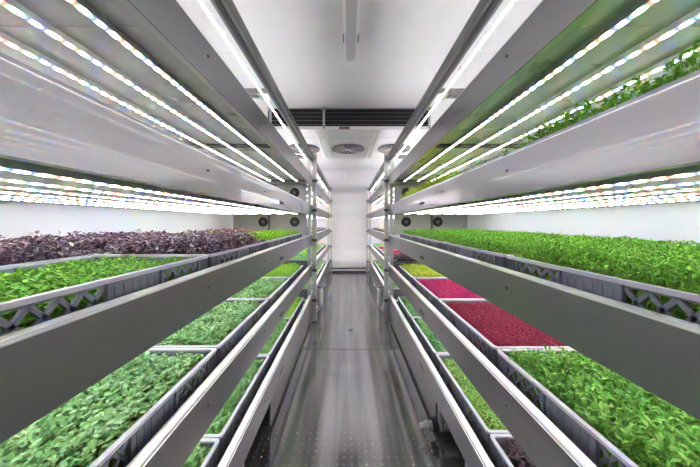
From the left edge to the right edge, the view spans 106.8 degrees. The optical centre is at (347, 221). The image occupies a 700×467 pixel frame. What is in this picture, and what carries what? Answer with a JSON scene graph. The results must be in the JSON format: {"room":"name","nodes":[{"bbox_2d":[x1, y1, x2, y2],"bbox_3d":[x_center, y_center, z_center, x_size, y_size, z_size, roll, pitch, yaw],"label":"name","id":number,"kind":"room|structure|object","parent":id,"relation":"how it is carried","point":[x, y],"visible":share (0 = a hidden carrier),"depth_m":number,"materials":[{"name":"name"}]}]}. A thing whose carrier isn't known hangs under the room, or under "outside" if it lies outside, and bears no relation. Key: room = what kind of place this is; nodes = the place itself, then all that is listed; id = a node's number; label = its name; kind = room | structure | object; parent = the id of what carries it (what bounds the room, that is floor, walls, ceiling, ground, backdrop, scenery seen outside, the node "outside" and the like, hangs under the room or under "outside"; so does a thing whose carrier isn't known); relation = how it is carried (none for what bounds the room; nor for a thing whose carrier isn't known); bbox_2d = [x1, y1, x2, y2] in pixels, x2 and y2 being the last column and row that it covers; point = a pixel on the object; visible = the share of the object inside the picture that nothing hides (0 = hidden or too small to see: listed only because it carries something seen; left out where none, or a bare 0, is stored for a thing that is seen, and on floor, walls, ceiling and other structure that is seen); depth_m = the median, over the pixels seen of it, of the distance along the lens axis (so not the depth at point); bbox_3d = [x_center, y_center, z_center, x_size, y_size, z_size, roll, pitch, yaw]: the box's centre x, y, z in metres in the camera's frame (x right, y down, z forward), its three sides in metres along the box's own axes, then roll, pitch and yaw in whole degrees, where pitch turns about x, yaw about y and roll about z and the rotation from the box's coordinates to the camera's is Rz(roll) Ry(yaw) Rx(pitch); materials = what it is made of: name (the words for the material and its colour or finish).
{"room":"indoor vertical farm","nodes":[
{"label":"indoor vertical farm","id":0,"kind":"room"},
{"bbox_2d":[0,201,232,239],"bbox_3d":[-1.395,-0.035,2.375,0.100,2.350,7.350,0,0,0],"label":"wall","id":1,"kind":"structure","parent":0,"point":[17,219],"depth_m":1.37,"materials":[{"name":"white paint"}]},
{"bbox_2d":[307,170,393,270],"bbox_3d":[0.025,-0.035,6.100,2.940,2.350,0.100,0,0,0],"label":"wall","id":2,"kind":"structure","parent":0,"point":[348,195],"depth_m":6.05,"materials":[{"name":"white paint"}]},
{"bbox_2d":[244,272,464,466],"bbox_3d":[0.025,1.190,2.375,2.940,0.100,7.550,0,0,0],"label":"floor","id":3,"kind":"structure","parent":0,"point":[354,398],"depth_m":1.65,"materials":[{"name":"metal"}]},
{"bbox_2d":[0,0,316,466],"bbox_3d":[-0.837,0.180,1.296,0.966,1.920,3.432,0,0,0],"label":"rack","id":4,"kind":"object","parent":3,"relation":"on","point":[147,60],"visible":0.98,"depth_m":0.66,"materials":[{"name":"metal"}]},
{"bbox_2d":[0,255,87,269],"bbox_3d":[-1.073,0.177,0.590,0.394,0.131,0.594,0,0,0],"label":"crate","id":5,"kind":"object","parent":4,"relation":"on","point":[52,255],"visible":0.05,"depth_m":0.76,"materials":[{"name":"grey plastic"}]},
{"bbox_2d":[0,232,89,269],"bbox_3d":[-1.076,0.134,0.592,0.448,0.205,0.642,0,0,0],"label":"microgreens","id":6,"kind":"object","parent":5,"relation":"in","point":[15,251],"visible":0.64,"depth_m":0.77,"materials":[{"name":"purple plant"}]},
{"bbox_2d":[0,255,207,335],"bbox_3d":[-0.667,0.177,0.590,0.394,0.131,0.594,0,0,0],"label":"crate","id":7,"kind":"object","parent":4,"relation":"on","point":[113,287],"visible":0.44,"depth_m":0.53,"materials":[{"name":"grey plastic"}]},
{"bbox_2d":[0,255,195,330],"bbox_3d":[-0.667,0.169,0.590,0.363,0.135,0.563,0,0,0],"label":"microgreens","id":8,"kind":"object","parent":7,"relation":"in","point":[21,283],"visible":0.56,"depth_m":0.56,"materials":[{"name":"green plant"}]},
{"bbox_2d":[0,52,209,155],"bbox_3d":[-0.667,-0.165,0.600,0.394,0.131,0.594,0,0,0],"label":"light","id":9,"kind":"object","parent":4,"relation":"on","point":[2,55],"visible":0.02,"depth_m":0.46,"materials":[{"name":"white plastic"}]},
{"bbox_2d":[0,197,230,213],"bbox_3d":[-1.200,-0.086,1.200,0.018,0.017,2.880,0,0,0],"label":"light","id":10,"kind":"object","parent":4,"relation":"on","point":[2,198],"depth_m":1.20,"materials":[{"name":"white plastic"}]},
{"bbox_2d":[0,193,243,213],"bbox_3d":[-1.065,-0.086,1.200,0.018,0.017,2.880,0,0,0],"label":"light","id":11,"kind":"object","parent":4,"relation":"on","point":[1,194],"depth_m":1.06,"materials":[{"name":"white plastic"}]},
{"bbox_2d":[0,188,256,213],"bbox_3d":[-0.930,-0.086,1.200,0.018,0.017,2.880,0,0,0],"label":"light","id":12,"kind":"object","parent":4,"relation":"on","point":[2,190],"depth_m":0.94,"materials":[{"name":"white plastic"}]},
{"bbox_2d":[0,181,270,213],"bbox_3d":[-0.790,-0.086,1.200,0.018,0.017,2.880,0,0,0],"label":"light","id":13,"kind":"object","parent":4,"relation":"on","point":[3,184],"depth_m":0.80,"materials":[{"name":"white plastic"}]},
{"bbox_2d":[0,31,270,180],"bbox_3d":[-0.790,-0.421,1.200,0.018,0.017,2.880,0,0,0],"label":"light","id":14,"kind":"object","parent":4,"relation":"on","point":[6,37],"depth_m":0.82,"materials":[{"name":"white"}]},
{"bbox_2d":[0,158,283,212],"bbox_3d":[-0.864,-0.096,1.330,0.902,0.006,3.260,0,0,0],"label":"shelf","id":15,"kind":"object","parent":4,"relation":"attached to","point":[201,197],"depth_m":0.71,"materials":[{"name":"metal"}]},
{"bbox_2d":[0,171,283,213],"bbox_3d":[-0.655,-0.086,1.200,0.018,0.017,2.880,0,0,0],"label":"light","id":16,"kind":"object","parent":4,"relation":"on","point":[7,176],"depth_m":0.67,"materials":[{"name":"white plastic"}]},
{"bbox_2d":[0,0,283,180],"bbox_3d":[-0.655,-0.421,1.200,0.018,0.017,2.880,0,0,0],"label":"light","id":17,"kind":"object","parent":4,"relation":"on","point":[19,7],"depth_m":0.70,"materials":[{"name":"white plastic"}]},
{"bbox_2d":[0,157,297,213],"bbox_3d":[-0.520,-0.086,1.200,0.018,0.017,2.880,0,0,0],"label":"light","id":18,"kind":"object","parent":4,"relation":"on","point":[10,165],"depth_m":0.53,"materials":[{"name":"white plastic"}]},
{"bbox_2d":[89,348,216,466],"bbox_3d":[-0.667,0.521,0.645,0.394,0.131,0.594,0,0,0],"label":"crate","id":19,"kind":"object","parent":4,"relation":"on","point":[136,437],"visible":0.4,"depth_m":0.66,"materials":[{"name":"grey plastic"}]},
{"bbox_2d":[0,351,205,466],"bbox_3d":[-0.665,0.508,0.645,0.367,0.144,0.563,0,0,0],"label":"microgreens","id":20,"kind":"object","parent":19,"relation":"in","point":[80,430],"visible":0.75,"depth_m":0.62,"materials":[{"name":"green plant"}]},
{"bbox_2d":[0,0,307,183],"bbox_3d":[-0.864,-0.431,1.330,0.902,0.006,3.260,0,0,0],"label":"shelf","id":21,"kind":"object","parent":4,"relation":"attached to","point":[211,120],"depth_m":0.74,"materials":[{"name":"metal"}]},
{"bbox_2d":[91,228,264,263],"bbox_3d":[-0.670,0.134,1.192,0.448,0.205,0.642,0,0,0],"label":"microgreens","id":22,"kind":"object","parent":4,"relation":"on","point":[194,242],"visible":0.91,"depth_m":0.98,"materials":[{"name":"purple plant"}]},
{"bbox_2d":[99,242,264,267],"bbox_3d":[-0.667,0.177,1.190,0.394,0.131,0.594,0,0,0],"label":"crate","id":23,"kind":"object","parent":4,"relation":"on","point":[213,259],"visible":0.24,"depth_m":1.02,"materials":[{"name":"grey plastic"}]},
{"bbox_2d":[66,0,297,180],"bbox_3d":[-0.520,-0.421,1.200,0.018,0.017,2.880,0,0,0],"label":"light","id":24,"kind":"object","parent":4,"relation":"on","point":[88,8],"depth_m":0.70,"materials":[{"name":"white plastic"}]},
{"bbox_2d":[199,438,218,466],"bbox_3d":[-0.667,0.866,0.665,0.394,0.131,0.594,0,0,0],"label":"crate","id":25,"kind":"object","parent":4,"relation":"on","point":[211,459],"visible":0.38,"depth_m":0.94,"materials":[{"name":"grey plastic"}]},
{"bbox_2d":[183,441,210,466],"bbox_3d":[-0.667,0.850,0.665,0.363,0.150,0.563,0,0,0],"label":"microgreens","id":26,"kind":"object","parent":25,"relation":"in","point":[200,453],"visible":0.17,"depth_m":0.89,"materials":[{"name":"green plant"}]},
{"bbox_2d":[152,299,267,367],"bbox_3d":[-0.667,0.521,1.245,0.394,0.131,0.594,0,0,0],"label":"crate","id":27,"kind":"object","parent":4,"relation":"on","point":[250,321],"visible":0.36,"depth_m":1.10,"materials":[{"name":"grey plastic"}]},
{"bbox_2d":[156,299,262,352],"bbox_3d":[-0.669,0.508,1.245,0.367,0.144,0.563,0,0,0],"label":"microgreens","id":28,"kind":"object","parent":27,"relation":"in","point":[211,328],"visible":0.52,"depth_m":1.16,"materials":[{"name":"green plant"}]},
{"bbox_2d":[202,355,268,463],"bbox_3d":[-0.667,0.866,1.265,0.394,0.131,0.594,0,0,0],"label":"crate","id":29,"kind":"object","parent":4,"relation":"on","point":[245,402],"visible":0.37,"depth_m":1.16,"materials":[{"name":"grey plastic"}]},
{"bbox_2d":[205,358,263,445],"bbox_3d":[-0.667,0.850,1.265,0.363,0.150,0.563,0,0,0],"label":"microgreens","id":30,"kind":"object","parent":29,"relation":"in","point":[227,410],"visible":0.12,"depth_m":1.18,"materials":[{"name":"green plant"}]},
{"bbox_2d":[198,0,306,159],"bbox_3d":[-0.467,-0.702,1.329,0.014,0.020,3.162,0,0,0],"label":"light","id":31,"kind":"object","parent":4,"relation":"attached to","point":[263,94],"depth_m":1.21,"materials":[{"name":"white plastic"}]},
{"bbox_2d":[228,277,290,310],"bbox_3d":[-0.667,0.521,1.845,0.394,0.131,0.594,0,0,0],"label":"crate","id":32,"kind":"object","parent":4,"relation":"on","point":[286,284],"visible":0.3,"depth_m":1.77,"materials":[{"name":"grey plastic"}]},
{"bbox_2d":[230,277,285,301],"bbox_3d":[-0.665,0.508,1.845,0.367,0.144,0.563,0,0,0],"label":"microgreens","id":33,"kind":"object","parent":32,"relation":"in","point":[261,288],"visible":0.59,"depth_m":1.79,"materials":[{"name":"green plant"}]},
{"bbox_2d":[256,236,288,248],"bbox_3d":[-0.667,0.177,1.790,0.394,0.131,0.594,0,0,0],"label":"crate","id":34,"kind":"object","parent":4,"relation":"on","point":[278,241],"visible":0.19,"depth_m":1.71,"materials":[{"name":"grey plastic"}]},
{"bbox_2d":[239,232,285,246],"bbox_3d":[-0.658,0.154,1.788,0.431,0.166,0.609,0,0,0],"label":"microgreens","id":35,"kind":"object","parent":34,"relation":"in","point":[266,236],"visible":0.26,"depth_m":1.78,"materials":[{"name":"green plant"}]},
{"bbox_2d":[258,318,290,370],"bbox_3d":[-0.667,0.866,1.865,0.394,0.131,0.594,0,0,0],"label":"crate","id":36,"kind":"object","parent":4,"relation":"on","point":[278,344],"visible":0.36,"depth_m":1.79,"materials":[{"name":"grey plastic"}]},
{"bbox_2d":[259,318,286,357],"bbox_3d":[-0.667,0.850,1.865,0.363,0.150,0.563,0,0,0],"label":"microgreens","id":37,"kind":"object","parent":36,"relation":"in","point":[270,343],"visible":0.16,"depth_m":1.80,"materials":[{"name":"green plant"}]},
{"bbox_2d":[283,297,302,327],"bbox_3d":[-0.667,0.866,2.465,0.394,0.131,0.594,0,0,0],"label":"crate","id":38,"kind":"object","parent":4,"relation":"on","point":[296,312],"visible":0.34,"depth_m":2.39,"materials":[{"name":"grey plastic"}]},
{"bbox_2d":[284,296,300,316],"bbox_3d":[-0.676,0.842,2.467,0.431,0.166,0.609,0,0,0],"label":"microgreens","id":39,"kind":"object","parent":38,"relation":"in","point":[292,308],"visible":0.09,"depth_m":2.39,"materials":[{"name":"green plant"}]},
{"bbox_2d":[289,233,301,240],"bbox_3d":[-0.667,0.177,2.390,0.394,0.131,0.594,0,0,0],"label":"crate","id":40,"kind":"object","parent":4,"relation":"on","point":[298,235],"visible":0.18,"depth_m":2.33,"materials":[{"name":"grey plastic"}]},
{"bbox_2d":[250,229,298,235],"bbox_3d":[-0.676,0.154,2.392,0.431,0.166,0.609,0,0,0],"label":"microgreens","id":41,"kind":"object","parent":40,"relation":"in","point":[289,232],"visible":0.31,"depth_m":2.30,"materials":[{"name":"green plant"}]},
{"bbox_2d":[290,265,302,284],"bbox_3d":[-0.667,0.521,2.445,0.394,0.131,0.594,0,0,0],"label":"crate","id":42,"kind":"object","parent":4,"relation":"on","point":[299,271],"visible":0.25,"depth_m":2.42,"materials":[{"name":"grey plastic"}]},
{"bbox_2d":[263,263,300,276],"bbox_3d":[-0.658,0.498,2.443,0.431,0.166,0.609,0,0,0],"label":"microgreens","id":43,"kind":"object","parent":42,"relation":"in","point":[285,270],"visible":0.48,"depth_m":2.32,"materials":[{"name":"green plant"}]},
{"bbox_2d":[303,163,331,306],"bbox_3d":[-0.837,0.180,4.476,0.966,1.920,2.872,0,0,0],"label":"rack","id":44,"kind":"object","parent":3,"relation":"on","point":[322,197],"visible":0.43,"depth_m":4.67,"materials":[{"name":"metal"}]},
{"bbox_2d":[307,185,327,202],"bbox_3d":[-0.864,-0.431,4.450,0.902,0.006,2.820,0,0,0],"label":"shelf","id":45,"kind":"object","parent":44,"relation":"attached to","point":[321,198],"depth_m":4.56,"materials":[{"name":"metal"}]},
{"bbox_2d":[317,286,322,305],"bbox_3d":[-0.370,0.977,3.440,0.078,0.260,0.076,0,0,0],"label":"canister","id":46,"kind":"object","parent":44,"relation":"hanging from","point":[319,288],"visible":0.99,"depth_m":3.41,"materials":[{"name":"grey metal"}]},
{"bbox_2d":[366,162,398,306],"bbox_3d":[0.892,0.180,4.476,0.966,1.920,2.872,0,0,0],"label":"rack","id":47,"kind":"object","parent":3,"relation":"on","point":[377,196],"visible":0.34,"depth_m":4.56,"materials":[{"name":"metal"}]},
{"bbox_2d":[377,286,382,305],"bbox_3d":[0.425,0.977,3.440,0.078,0.260,0.076,0,0,0],"label":"canister","id":48,"kind":"object","parent":47,"relation":"hanging from","point":[380,288],"visible":0.99,"depth_m":3.41,"materials":[{"name":"grey metal"}]},
{"bbox_2d":[371,185,393,202],"bbox_3d":[0.919,-0.431,4.450,0.902,0.006,2.820,0,0,0],"label":"shelf","id":49,"kind":"object","parent":47,"relation":"attached to","point":[378,197],"depth_m":4.56,"materials":[{"name":"metal"}]},
{"bbox_2d":[393,253,412,263],"bbox_3d":[0.734,0.501,3.420,0.377,0.159,0.563,0,0,0],"label":"microgreens","id":50,"kind":"object","parent":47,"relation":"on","point":[400,255],"visible":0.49,"depth_m":3.30,"materials":[{"name":"purple plant"}]},
{"bbox_2d":[383,0,699,466],"bbox_3d":[0.892,0.180,1.296,0.966,1.920,3.432,0,0,0],"label":"rack","id":51,"kind":"object","parent":3,"relation":"on","point":[645,151],"visible":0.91,"depth_m":0.69,"materials":[{"name":"metal"}]},
{"bbox_2d":[398,297,412,327],"bbox_3d":[0.727,0.866,2.485,0.394,0.131,0.594,0,0,0],"label":"crate","id":52,"kind":"object","parent":51,"relation":"on","point":[401,305],"visible":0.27,"depth_m":2.41,"materials":[{"name":"grey plastic"}]},
{"bbox_2d":[400,297,420,316],"bbox_3d":[0.727,0.850,2.485,0.363,0.150,0.563,0,0,0],"label":"microgreens","id":53,"kind":"object","parent":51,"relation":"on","point":[410,308],"visible":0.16,"depth_m":2.44,"materials":[{"name":"green plant"}]},
{"bbox_2d":[400,263,444,276],"bbox_3d":[0.725,0.499,2.444,0.410,0.162,0.602,0,0,-3],"label":"microgreens","id":54,"kind":"object","parent":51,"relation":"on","point":[415,270],"visible":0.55,"depth_m":2.33,"materials":[{"name":"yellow plant"}]},
{"bbox_2d":[399,265,446,284],"bbox_3d":[0.727,0.521,2.438,0.394,0.131,0.594,0,0,0],"label":"crate","id":55,"kind":"object","parent":51,"relation":"on","point":[403,272],"visible":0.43,"depth_m":2.33,"materials":[{"name":"grey plastic"}]},
{"bbox_2d":[401,228,449,236],"bbox_3d":[0.735,0.147,2.388,0.452,0.180,0.631,0,0,0],"label":"microgreens","id":56,"kind":"object","parent":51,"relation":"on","point":[414,232],"visible":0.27,"depth_m":2.31,"materials":[{"name":"green plant"}]},
{"bbox_2d":[412,317,447,367],"bbox_3d":[0.727,0.866,1.885,0.394,0.131,0.594,0,0,0],"label":"crate","id":57,"kind":"object","parent":51,"relation":"on","point":[420,335],"visible":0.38,"depth_m":1.81,"materials":[{"name":"grey plastic"}]},
{"bbox_2d":[415,318,446,358],"bbox_3d":[0.727,0.850,1.885,0.363,0.150,0.563,0,0,0],"label":"microgreens","id":58,"kind":"object","parent":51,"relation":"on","point":[438,347],"visible":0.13,"depth_m":1.83,"materials":[{"name":"green plant"}]},
{"bbox_2d":[420,407,449,433],"bbox_3d":[0.499,1.023,1.375,0.235,0.178,0.076,0,0,0],"label":"valve","id":59,"kind":"object","parent":51,"relation":"attached to","point":[435,425],"visible":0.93,"depth_m":1.36,"materials":[{"name":"metal"}]},
{"bbox_2d":[415,236,454,248],"bbox_3d":[0.727,0.177,1.785,0.394,0.131,0.594,0,0,0],"label":"crate","id":60,"kind":"object","parent":51,"relation":"on","point":[426,241],"visible":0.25,"depth_m":1.71,"materials":[{"name":"grey plastic"}]},
{"bbox_2d":[418,169,458,190],"bbox_3d":[0.723,-0.213,1.777,0.472,0.216,0.641,0,0,0],"label":"microgreens","id":61,"kind":"object","parent":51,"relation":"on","point":[438,178],"visible":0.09,"depth_m":1.64,"materials":[{"name":"green plant"}]},
{"bbox_2d":[413,278,483,310],"bbox_3d":[0.727,0.521,1.838,0.394,0.131,0.594,0,0,0],"label":"crate","id":62,"kind":"object","parent":51,"relation":"on","point":[434,300],"visible":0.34,"depth_m":1.76,"materials":[{"name":"grey plastic"}]},
{"bbox_2d":[416,278,481,297],"bbox_3d":[0.727,0.514,1.838,0.363,0.134,0.563,0,0,0],"label":"microgreens","id":63,"kind":"object","parent":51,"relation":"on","point":[442,288],"visible":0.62,"depth_m":1.79,"materials":[{"name":"pink plant"}]},
{"bbox_2d":[394,0,515,159],"bbox_3d":[0.522,-0.702,1.329,0.014,0.020,3.162,0,0,0],"label":"light","id":64,"kind":"object","parent":51,"relation":"attached to","point":[441,95],"depth_m":1.20,"materials":[{"name":"white"}]},
{"bbox_2d":[416,230,502,246],"bbox_3d":[0.719,0.147,1.782,0.452,0.180,0.631,0,0,0],"label":"microgreens","id":65,"kind":"object","parent":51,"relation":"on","point":[440,236],"visible":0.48,"depth_m":1.70,"materials":[{"name":"green plant"}]},
{"bbox_2d":[436,353,509,459],"bbox_3d":[0.727,0.866,1.285,0.394,0.131,0.594,0,0,0],"label":"crate","id":66,"kind":"object","parent":51,"relation":"on","point":[462,401],"visible":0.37,"depth_m":1.18,"materials":[{"name":"grey plastic"}]},
{"bbox_2d":[441,357,506,436],"bbox_3d":[0.727,0.858,1.285,0.363,0.134,0.563,0,0,0],"label":"microgreens","id":67,"kind":"object","parent":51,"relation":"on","point":[480,405],"visible":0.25,"depth_m":1.21,"materials":[{"name":"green plant"}]},
{"bbox_2d":[442,154,506,181],"bbox_3d":[0.727,-0.165,1.180,0.394,0.131,0.594,0,0,0],"label":"crate","id":68,"kind":"object","parent":51,"relation":"on","point":[501,156],"visible":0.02,"depth_m":1.06,"materials":[{"name":"grey plastic"}]},
{"bbox_2d":[442,242,520,268],"bbox_3d":[0.727,0.177,1.185,0.394,0.131,0.594,0,0,0],"label":"crate","id":69,"kind":"object","parent":51,"relation":"on","point":[499,259],"visible":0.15,"depth_m":1.07,"materials":[{"name":"grey plastic"}]},
{"bbox_2d":[490,434,515,466],"bbox_3d":[0.727,0.866,0.685,0.394,0.131,0.594,0,0,0],"label":"crate","id":70,"kind":"object","parent":51,"relation":"on","point":[497,454],"visible":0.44,"depth_m":0.94,"materials":[{"name":"grey plastic"}]},
{"bbox_2d":[444,301,566,353],"bbox_3d":[0.727,0.514,1.238,0.363,0.133,0.563,0,0,0],"label":"microgreens","id":71,"kind":"object","parent":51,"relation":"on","point":[500,327],"visible":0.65,"depth_m":1.16,"materials":[{"name":"red plant"}]},
{"bbox_2d":[439,299,572,369],"bbox_3d":[0.727,0.521,1.238,0.394,0.131,0.594,0,0,0],"label":"crate","id":72,"kind":"object","parent":51,"relation":"on","point":[458,322],"visible":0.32,"depth_m":1.12,"materials":[{"name":"grey plastic"}]},
{"bbox_2d":[499,437,535,466],"bbox_3d":[0.720,0.845,0.685,0.377,0.159,0.563,0,0,0],"label":"microgreens","id":73,"kind":"object","parent":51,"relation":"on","point":[513,451],"visible":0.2,"depth_m":0.90,"materials":[{"name":"purple plant"}]},
{"bbox_2d":[445,233,603,263],"bbox_3d":[0.735,0.147,1.188,0.452,0.180,0.631,0,0,0],"label":"microgreens","id":74,"kind":"object","parent":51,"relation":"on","point":[509,244],"visible":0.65,"depth_m":1.05,"materials":[{"name":"green plant"}]},
{"bbox_2d":[404,0,658,180],"bbox_3d":[0.575,-0.421,1.200,0.018,0.017,2.880,0,0,0],"label":"light","id":75,"kind":"object","parent":51,"relation":"on","point":[634,8],"depth_m":0.70,"materials":[{"name":"white plastic"}]},
{"bbox_2d":[393,0,699,183],"bbox_3d":[0.919,-0.431,1.330,0.902,0.006,3.260,0,0,0],"label":"shelf","id":76,"kind":"object","parent":51,"relation":"attached to","point":[497,120],"depth_m":0.76,"materials":[{"name":"metal"}]},
{"bbox_2d":[404,164,699,213],"bbox_3d":[0.575,-0.086,1.200,0.018,0.017,2.880,0,0,0],"label":"light","id":77,"kind":"object","parent":51,"relation":"on","point":[691,170],"depth_m":0.59,"materials":[{"name":"white plastic"}]},
{"bbox_2d":[417,175,699,213],"bbox_3d":[0.710,-0.086,1.200,0.018,0.017,2.880,0,0,0],"label":"light","id":78,"kind":"object","parent":51,"relation":"on","point":[695,179],"depth_m":0.72,"materials":[{"name":"white plastic"}]},
{"bbox_2d":[417,6,699,180],"bbox_3d":[0.710,-0.421,1.200,0.018,0.017,2.880,0,0,0],"label":"light","id":79,"kind":"object","parent":51,"relation":"on","point":[692,14],"depth_m":0.73,"materials":[{"name":"white"}]},
{"bbox_2d":[430,184,699,213],"bbox_3d":[0.845,-0.086,1.200,0.018,0.017,2.880,0,0,0],"label":"light","id":80,"kind":"object","parent":51,"relation":"on","point":[693,186],"depth_m":0.85,"materials":[{"name":"white plastic"}]},
{"bbox_2d":[430,42,699,180],"bbox_3d":[0.845,-0.421,1.200,0.018,0.017,2.880,0,0,0],"label":"light","id":81,"kind":"object","parent":51,"relation":"on","point":[659,64],"depth_m":0.87,"materials":[{"name":"white"}]},
{"bbox_2d":[497,349,638,466],"bbox_3d":[0.727,0.521,0.638,0.394,0.131,0.594,0,0,0],"label":"crate","id":82,"kind":"object","parent":51,"relation":"on","point":[586,438],"visible":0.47,"depth_m":0.65,"materials":[{"name":"grey plastic"}]},
{"bbox_2d":[444,190,699,213],"bbox_3d":[0.985,-0.086,1.200,0.018,0.017,2.880,0,0,0],"label":"light","id":83,"kind":"object","parent":51,"relation":"on","point":[693,192],"depth_m":0.98,"materials":[{"name":"white plastic"}]},
{"bbox_2d":[461,72,690,172],"bbox_3d":[0.985,-0.421,1.200,0.018,0.017,2.880,0,0,0],"label":"light","id":84,"kind":"object","parent":51,"relation":"on","point":[512,149],"depth_m":1.63,"materials":[{"name":"white"}]},
{"bbox_2d":[457,194,699,213],"bbox_3d":[1.120,-0.086,1.200,0.018,0.017,2.880,0,0,0],"label":"light","id":85,"kind":"object","parent":51,"relation":"on","point":[697,195],"depth_m":1.11,"materials":[{"name":"white plastic"}]},
{"bbox_2d":[471,198,699,213],"bbox_3d":[1.255,-0.086,1.200,0.018,0.017,2.880,0,0,0],"label":"light","id":86,"kind":"object","parent":51,"relation":"on","point":[687,199],"depth_m":1.23,"materials":[{"name":"white plastic"}]},
{"bbox_2d":[500,343,699,466],"bbox_3d":[0.727,0.496,0.663,0.414,0.169,0.650,0,0,0],"label":"microgreens","id":87,"kind":"object","parent":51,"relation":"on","point":[646,428],"visible":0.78,"depth_m":0.63,"materials":[{"name":"green leaf grass"}]},
{"bbox_2d":[506,255,699,324],"bbox_3d":[0.727,0.177,0.585,0.394,0.131,0.594,0,0,0],"label":"crate","id":88,"kind":"object","parent":51,"relation":"on","point":[610,287],"visible":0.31,"depth_m":0.53,"materials":[{"name":"grey plastic"}]},
{"bbox_2d":[507,69,699,154],"bbox_3d":[0.727,-0.165,0.580,0.394,0.131,0.594,0,0,0],"label":"crate","id":89,"kind":"object","parent":51,"relation":"on","point":[691,75],"visible":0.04,"depth_m":0.50,"materials":[{"name":"grey plastic"}]},
{"bbox_2d":[511,242,699,319],"bbox_3d":[0.719,0.147,0.582,0.452,0.180,0.631,0,0,0],"label":"microgreens","id":90,"kind":"object","parent":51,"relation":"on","point":[680,271],"visible":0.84,"depth_m":0.56,"materials":[{"name":"green plant"}]},
{"bbox_2d":[513,39,699,147],"bbox_3d":[0.724,-0.211,0.588,0.449,0.211,0.639,0,0,0],"label":"microgreens","id":91,"kind":"object","parent":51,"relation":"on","point":[678,71],"visible":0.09,"depth_m":0.54,"materials":[{"name":"green plant"}]},
{"bbox_3d":[1.133,0.177,0.585,0.394,0.131,0.594,0,0,0],"label":"crate","id":92,"kind":"object","parent":51,"relation":"on","visible":0},
{"bbox_2d":[641,241,699,254],"bbox_3d":[1.141,0.147,0.588,0.452,0.180,0.631,0,0,0],"label":"microgreens","id":93,"kind":"object","parent":92,"relation":"in","point":[676,248],"visible":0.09,"depth_m":0.80,"materials":[{"name":"green plant"}]},
{"bbox_3d":[1.133,0.177,1.185,0.394,0.131,0.594,0,0,0],"label":"crate","id":94,"kind":"object","parent":51,"relation":"on","visible":0},
{"bbox_2d":[526,233,699,250],"bbox_3d":[1.125,0.147,1.182,0.452,0.180,0.631,0,0,0],"label":"microgreens","id":95,"kind":"object","parent":94,"relation":"in","point":[601,241],"visible":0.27,"depth_m":1.04,"materials":[{"name":"green plant"}]},
{"bbox_3d":[1.133,0.177,1.785,0.394,0.131,0.594,0,0,0],"label":"crate","id":96,"kind":"object","parent":51,"relation":"on","visible":0},
{"bbox_2d":[473,230,564,237],"bbox_3d":[1.141,0.147,1.788,0.452,0.180,0.631,0,0,0],"label":"microgreens","id":97,"kind":"object","parent":96,"relation":"in","point":[524,234],"visible":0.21,"depth_m":1.69,"materials":[{"name":"green plant"}]},
{"bbox_3d":[1.133,0.177,2.385,0.394,0.131,0.594,0,0,0],"label":"crate","id":98,"kind":"object","parent":51,"relation":"on","visible":0},
{"bbox_2d":[445,228,507,232],"bbox_3d":[1.125,0.147,2.382,0.452,0.180,0.631,0,0,0],"label":"microgreens","id":99,"kind":"object","parent":98,"relation":"in","point":[462,230],"visible":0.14,"depth_m":2.30,"materials":[{"name":"green plant"}]},
{"bbox_2d":[177,0,541,169],"bbox_3d":[0.025,-1.260,2.375,2.940,0.100,7.550,0,0,0],"label":"ceiling","id":100,"kind":"structure","parent":0,"point":[402,45],"depth_m":1.81,"materials":[{"name":"white paint"}]},
{"bbox_2d":[268,107,431,158],"bbox_3d":[0.011,-1.091,3.392,1.742,0.243,1.316,0,0,0],"label":"air conditioning unit","id":101,"kind":"object","parent":100,"relation":"attached to","point":[328,133],"visible":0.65,"depth_m":2.78,"materials":[{"name":"white metal"}]},
{"bbox_2d":[289,144,319,153],"bbox_3d":[-0.600,-0.981,3.500,0.437,0.023,0.437,0,0,0],"label":"fan grille","id":102,"kind":"object","parent":101,"relation":"attached to","point":[315,148],"depth_m":3.44,"materials":[{"name":"grey metal"}]},
{"bbox_2d":[332,144,364,153],"bbox_3d":[0.005,-0.981,3.500,0.437,0.023,0.437,0,0,0],"label":"fan grille","id":103,"kind":"object","parent":101,"relation":"attached to","point":[336,148],"depth_m":3.45,"materials":[{"name":"grey metal"}]},
{"bbox_2d":[378,144,410,153],"bbox_3d":[0.620,-0.981,3.500,0.437,0.023,0.437,0,0,0],"label":"fan grille","id":104,"kind":"object","parent":101,"relation":"attached to","point":[382,148],"depth_m":3.45,"materials":[{"name":"grey metal"}]},
{"bbox_2d":[343,0,359,60],"bbox_3d":[0.018,-1.167,1.210,0.100,0.084,1.260,0,0,0],"label":"ceiling light","id":105,"kind":"object","parent":100,"relation":"attached to","point":[350,7],"visible":1,"depth_m":1.52,"materials":[{"name":"white plastic"}]},
{"bbox_2d":[468,201,699,246],"bbox_3d":[1.445,-0.035,2.375,0.100,2.350,7.350,0,0,0],"label":"wall","id":106,"kind":"structure","parent":0,"point":[679,222],"depth_m":1.38,"materials":[{"name":"white paint"}]},
{"bbox_3d":[-1.073,0.177,1.190,0.394,0.131,0.594,0,0,0],"label":"crate","id":107,"kind":"object","parent":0,"visible":0},
{"bbox_2d":[11,229,183,253],"bbox_3d":[-1.070,0.134,1.188,0.448,0.205,0.642,0,0,0],"label":"microgreens","id":108,"kind":"object","parent":107,"relation":"in","point":[95,242],"visible":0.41,"depth_m":1.00,"materials":[{"name":"purple plant"}]},
{"bbox_3d":[-1.073,0.177,2.390,0.394,0.131,0.594,0,0,0],"label":"crate","id":109,"kind":"object","parent":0,"visible":0},
{"bbox_2d":[198,228,257,232],"bbox_3d":[-1.070,0.145,2.383,0.440,0.184,0.650,0,0,0],"label":"microgreens","id":110,"kind":"object","parent":109,"relation":"in","point":[223,229],"visible":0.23,"depth_m":2.26,"materials":[{"name":"purple plant"}]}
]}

